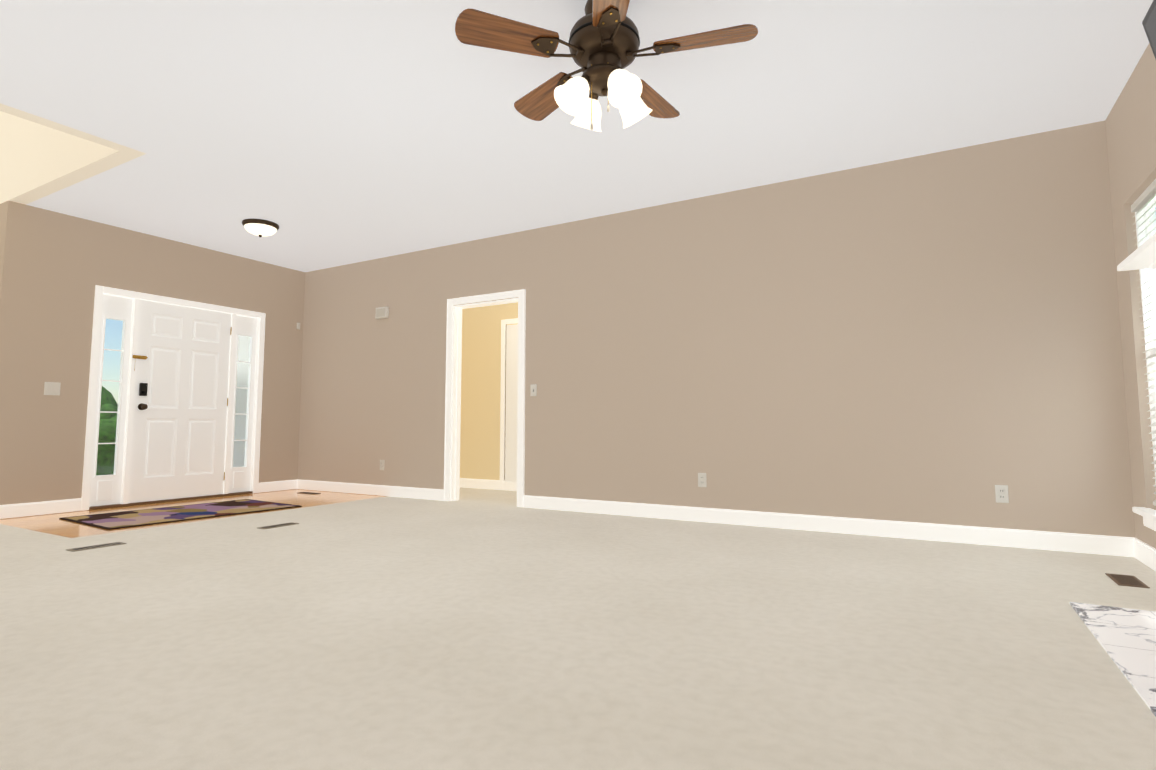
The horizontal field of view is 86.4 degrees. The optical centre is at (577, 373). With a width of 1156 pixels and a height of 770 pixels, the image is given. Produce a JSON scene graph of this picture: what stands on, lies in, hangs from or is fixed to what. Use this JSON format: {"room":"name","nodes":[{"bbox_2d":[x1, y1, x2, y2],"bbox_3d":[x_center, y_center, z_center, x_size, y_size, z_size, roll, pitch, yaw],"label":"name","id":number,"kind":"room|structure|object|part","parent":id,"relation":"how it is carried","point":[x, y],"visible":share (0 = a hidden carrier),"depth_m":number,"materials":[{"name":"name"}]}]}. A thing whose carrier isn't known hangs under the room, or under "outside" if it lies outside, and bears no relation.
{"room":"living room","nodes":[
{"label":"living room","id":0,"kind":"room"},
{"bbox_2d":[0,103,145,204],"bbox_3d":[-4.328,-1.710,2.417,0.120,5.400,4.710,-3,-5,30],"label":"wall","id":1,"kind":"structure","parent":0,"point":[40,157],"depth_m":3.90,"materials":[{"name":"paint"}]},
{"bbox_2d":[0,201,304,504],"bbox_3d":[-4.313,-0.037,6.554,0.200,2.740,2.930,-3,-5,30],"label":"wall","id":2,"kind":"structure","parent":0,"point":[56,268],"depth_m":5.72,"materials":[{"name":"beige paint"}]},
{"bbox_2d":[0,498,81,518],"bbox_3d":[-4.780,1.187,5.421,0.016,0.115,0.680,-3,-5,30],"label":"baseboard","id":3,"kind":"structure","parent":2,"relation":"attached to","point":[67,505],"depth_m":5.44,"materials":[{"name":"white wood"}]},
{"bbox_2d":[44,382,60,394],"bbox_3d":[-4.753,0.133,5.561,0.009,0.118,0.118,-3,-5,30],"label":"light switch","id":4,"kind":"object","parent":2,"relation":"attached to","point":[50,388],"depth_m":5.56,"materials":[{"name":"white plastic"}]},
{"bbox_2d":[81,285,265,510],"bbox_3d":[-4.229,0.273,6.567,0.228,2.125,1.730,-3,-5,30],"label":"door unit","id":5,"kind":"structure","parent":2,"relation":"in","point":[176,414],"depth_m":6.46,"materials":[{"name":"white wood"}]},
{"bbox_2d":[258,480,295,492],"bbox_3d":[-3.626,1.351,7.421,0.016,0.115,0.510,-3,-5,30],"label":"baseboard","id":6,"kind":"structure","parent":2,"relation":"attached to","point":[287,484],"depth_m":7.40,"materials":[{"name":"white wood"}]},
{"bbox_2d":[0,489,385,537],"bbox_3d":[-3.589,1.352,6.092,1.800,0.096,3.050,-3,-5,30],"label":"floor","id":7,"kind":"structure","parent":0,"point":[53,524],"depth_m":5.82,"materials":[{"name":"brown wood"}]},
{"bbox_2d":[298,492,320,493],"bbox_3d":[-3.111,1.380,7.097,0.311,0.012,0.119,-3,-5,30],"label":"floor vent","id":8,"kind":"object","parent":7,"relation":"in","point":[298,492],"depth_m":7.14,"materials":[{"name":"brown metal"}]},
{"bbox_2d":[460,302,517,479],"bbox_3d":[-0.720,0.047,7.581,5.640,2.740,0.120,-3,-5,30],"label":"wall","id":9,"kind":"structure","parent":0,"point":[480,398],"depth_m":7.75,"materials":[{"name":"beige paint"}]},
{"bbox_2d":[460,478,516,490],"bbox_3d":[-0.754,1.351,7.416,5.400,0.115,0.016,-3,-5,30],"label":"baseboard","id":10,"kind":"structure","parent":9,"relation":"attached to","point":[464,482],"depth_m":7.63,"materials":[{"name":"white wood"}]},
{"bbox_2d":[500,318,517,489],"bbox_3d":[-0.547,0.351,7.376,0.940,2.100,0.017,-3,-5,30],"label":"door frame","id":11,"kind":"structure","parent":9,"relation":"attached to","point":[508,403],"depth_m":7.55,"materials":[{"name":"white wood"}]},
{"bbox_2d":[0,0,1152,271],"bbox_3d":[-1.145,-1.671,4.113,8.250,0.120,7.120,-3,-5,30],"label":"ceiling","id":12,"kind":"structure","parent":0,"point":[322,134],"depth_m":3.72,"materials":[{"name":"white paint"}]},
{"bbox_2d":[242,219,278,236],"bbox_3d":[-3.083,-1.391,5.972,0.326,0.133,0.326,-3,-5,30],"label":"flush ceiling light","id":13,"kind":"object","parent":12,"relation":"attached to","point":[260,227],"visible":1,"depth_m":5.88,"materials":[{"name":"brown glass"}]},
{"bbox_2d":[455,0,757,131],"bbox_3d":[0.150,-1.396,2.835,1.295,0.635,1.265,-3,-5,30],"label":"ceiling fan","id":14,"kind":"object","parent":12,"relation":"hanging from","point":[603,44],"visible":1,"depth_m":2.71,"materials":[{"name":"brown wood"}]},
{"bbox_3d":[-0.246,-1.451,2.673,0.570,0.025,0.180,2,-18,-20],"label":"blade","id":15,"kind":"part","parent":14,"relation":"part of","materials":[{"name":"brown wood"}]},
{"bbox_3d":[-0.123,-1.415,3.113,0.180,0.025,0.570,20,-16,-36],"label":"blade","id":16,"kind":"part","parent":14,"relation":"part of","materials":[{"name":"brown wood"}]},
{"bbox_3d":[0.136,-1.471,2.420,0.180,0.025,0.570,-13,-4,-3],"label":"blade","id":17,"kind":"part","parent":14,"relation":"part of","materials":[{"name":"brown wood"}]},
{"bbox_3d":[0.495,-1.448,2.704,0.570,0.025,0.180,-1,8,16],"label":"blade","id":18,"kind":"part","parent":14,"relation":"part of","materials":[{"name":"brown wood"}]},
{"bbox_2d":[0,487,1155,769],"bbox_3d":[-2.217,1.133,3.432,9.660,0.100,8.970,-3,-5,30],"label":"floor","id":19,"kind":"structure","parent":0,"point":[480,629],"depth_m":2.21,"materials":[{"name":"beige carpet"}]},
{"bbox_2d":[66,542,126,551],"bbox_3d":[-3.124,1.126,3.992,0.123,0.012,0.305,-3,-5,30],"label":"floor vent","id":20,"kind":"object","parent":19,"relation":"in","point":[115,543],"depth_m":4.01,"materials":[{"name":"brown"}]},
{"bbox_2d":[59,499,301,529],"bbox_3d":[-3.556,1.261,5.623,1.000,0.009,1.600,-3,-6,33],"label":"entry rug","id":21,"kind":"object","parent":19,"relation":"on","point":[123,519],"visible":0.98,"depth_m":5.49,"materials":[{"name":"multicoloured fabric"}]},
{"bbox_2d":[258,522,298,528],"bbox_3d":[-2.345,1.193,4.814,0.122,0.012,0.312,-3,-5,30],"label":"floor vent","id":22,"kind":"object","parent":19,"relation":"in","point":[291,523],"depth_m":4.84,"materials":[{"name":"brown"}]},
{"bbox_2d":[1105,573,1149,587],"bbox_3d":[2.789,1.055,3.127,0.120,0.012,0.289,-3,-5,30],"label":"floor vent","id":23,"kind":"object","parent":19,"relation":"in","point":[1126,580],"depth_m":3.13,"materials":[{"name":"brown metal"}]},
{"bbox_2d":[1117,233,1155,270],"bbox_3d":[2.266,0.170,1.722,0.670,1.521,2.070,-3,-5,30],"label":"fireplace mantel","id":24,"kind":"object","parent":19,"relation":"on","point":[1143,256],"visible":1,"depth_m":2.63,"materials":[{"name":"white wood"}]},
{"bbox_2d":[298,121,1135,537],"bbox_3d":[-0.063,-0.093,5.871,8.250,2.740,0.120,-3,-5,30],"label":"wall","id":25,"kind":"structure","parent":0,"point":[934,337],"depth_m":4.77,"materials":[{"name":"beige paint"}]},
{"bbox_2d":[296,479,443,500],"bbox_3d":[-2.446,1.321,7.052,2.430,0.115,0.016,-3,-5,30],"label":"baseboard","id":26,"kind":"structure","parent":25,"relation":"attached to","point":[368,489],"depth_m":6.97,"materials":[{"name":"white wood"}]},
{"bbox_2d":[380,460,383,469],"bbox_3d":[-2.215,1.029,6.947,0.072,0.116,0.008,-3,-5,30],"label":"outlet","id":27,"kind":"object","parent":25,"relation":"attached to","point":[381,461],"depth_m":6.94,"materials":[{"name":"white plastic"}]},
{"bbox_2d":[443,289,525,506],"bbox_3d":[-0.933,0.247,6.333,1.011,2.138,0.146,-3,-5,30],"label":"door frame","id":28,"kind":"structure","parent":25,"relation":"attached to","point":[453,400],"depth_m":6.46,"materials":[{"name":"white wood"}]},
{"bbox_2d":[530,384,536,395],"bbox_3d":[-0.435,0.158,5.986,0.072,0.116,0.016,-3,-5,30],"label":"light switch","id":29,"kind":"object","parent":25,"relation":"attached to","point":[533,387],"depth_m":5.99,"materials":[{"name":"white plastic"}]},
{"bbox_2d":[698,473,706,486],"bbox_3d":[1.027,0.877,5.088,0.072,0.116,0.008,-3,-5,30],"label":"outlet","id":30,"kind":"object","parent":25,"relation":"attached to","point":[702,482],"depth_m":5.09,"materials":[{"name":"white plastic"}]},
{"bbox_2d":[523,495,1131,556],"bbox_3d":[1.422,1.139,4.835,4.505,0.115,0.016,-3,-5,30],"label":"baseboard","id":31,"kind":"structure","parent":25,"relation":"attached to","point":[1030,539],"depth_m":4.46,"materials":[{"name":"white wood"}]},
{"bbox_2d":[995,485,1008,502],"bbox_3d":[2.804,0.793,4.070,0.072,0.116,0.008,-3,-5,30],"label":"outlet","id":32,"kind":"object","parent":25,"relation":"attached to","point":[1001,491],"depth_m":4.07,"materials":[{"name":"white plastic"}]},
{"bbox_2d":[1069,602,1155,716],"bbox_3d":[1.975,0.947,1.827,0.538,0.008,1.830,-3,-5,30],"label":"hearth","id":33,"kind":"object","parent":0,"point":[1125,638],"depth_m":2.27,"materials":[{"name":"white stone"}]},
{"bbox_2d":[1105,43,1155,548],"bbox_3d":[2.047,-0.458,1.402,0.120,2.740,5.790,-3,-5,30],"label":"wall","id":34,"kind":"structure","parent":0,"point":[1130,121],"depth_m":3.58,"materials":[{"name":"beige paint"}]},
{"bbox_2d":[1128,537,1155,570],"bbox_3d":[3.004,0.997,3.089,0.016,0.115,1.435,-3,-5,30],"label":"baseboard","id":35,"kind":"structure","parent":34,"relation":"attached to","point":[1141,551],"depth_m":3.54,"materials":[{"name":"white wood"}]},
{"bbox_2d":[1131,179,1155,530],"bbox_3d":[3.055,-0.102,3.182,0.179,1.876,0.950,-3,-5,30],"label":"window","id":36,"kind":"structure","parent":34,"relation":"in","point":[1143,206],"depth_m":3.51,"materials":[{"name":"white wood"}]},
{"bbox_2d":[1142,0,1155,58],"bbox_3d":[2.108,-1.018,1.928,0.248,0.876,1.000,-3,-5,30],"label":"wall-mounted tv","id":37,"kind":"object","parent":34,"relation":"attached to","point":[1149,22],"visible":1,"depth_m":2.39,"materials":[{"name":"black plastic"}]},
{"label":"outside","id":38,"kind":"structure","parent":0,"visible":0},
{"bbox_3d":[-18.891,2.247,10.919,150.000,0.200,140.000,-3,-5,30],"label":"ground","id":39,"kind":"structure","parent":38,"visible":0},
{"bbox_2d":[96,386,117,474],"bbox_3d":[-9.845,0.957,8.830,8.591,2.230,9.514,-3,-5,30],"label":"bushes","id":40,"kind":"object","parent":39,"relation":"on","point":[107,417],"depth_m":10.63,"materials":[{"name":"green plant"}]},
{"bbox_2d":[233,336,249,466],"bbox_3d":[-5.093,0.110,8.410,2.990,3.650,0.280,-3,-5,30],"label":"porch","id":41,"kind":"object","parent":39,"relation":"on","point":[239,427],"depth_m":7.73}
]}

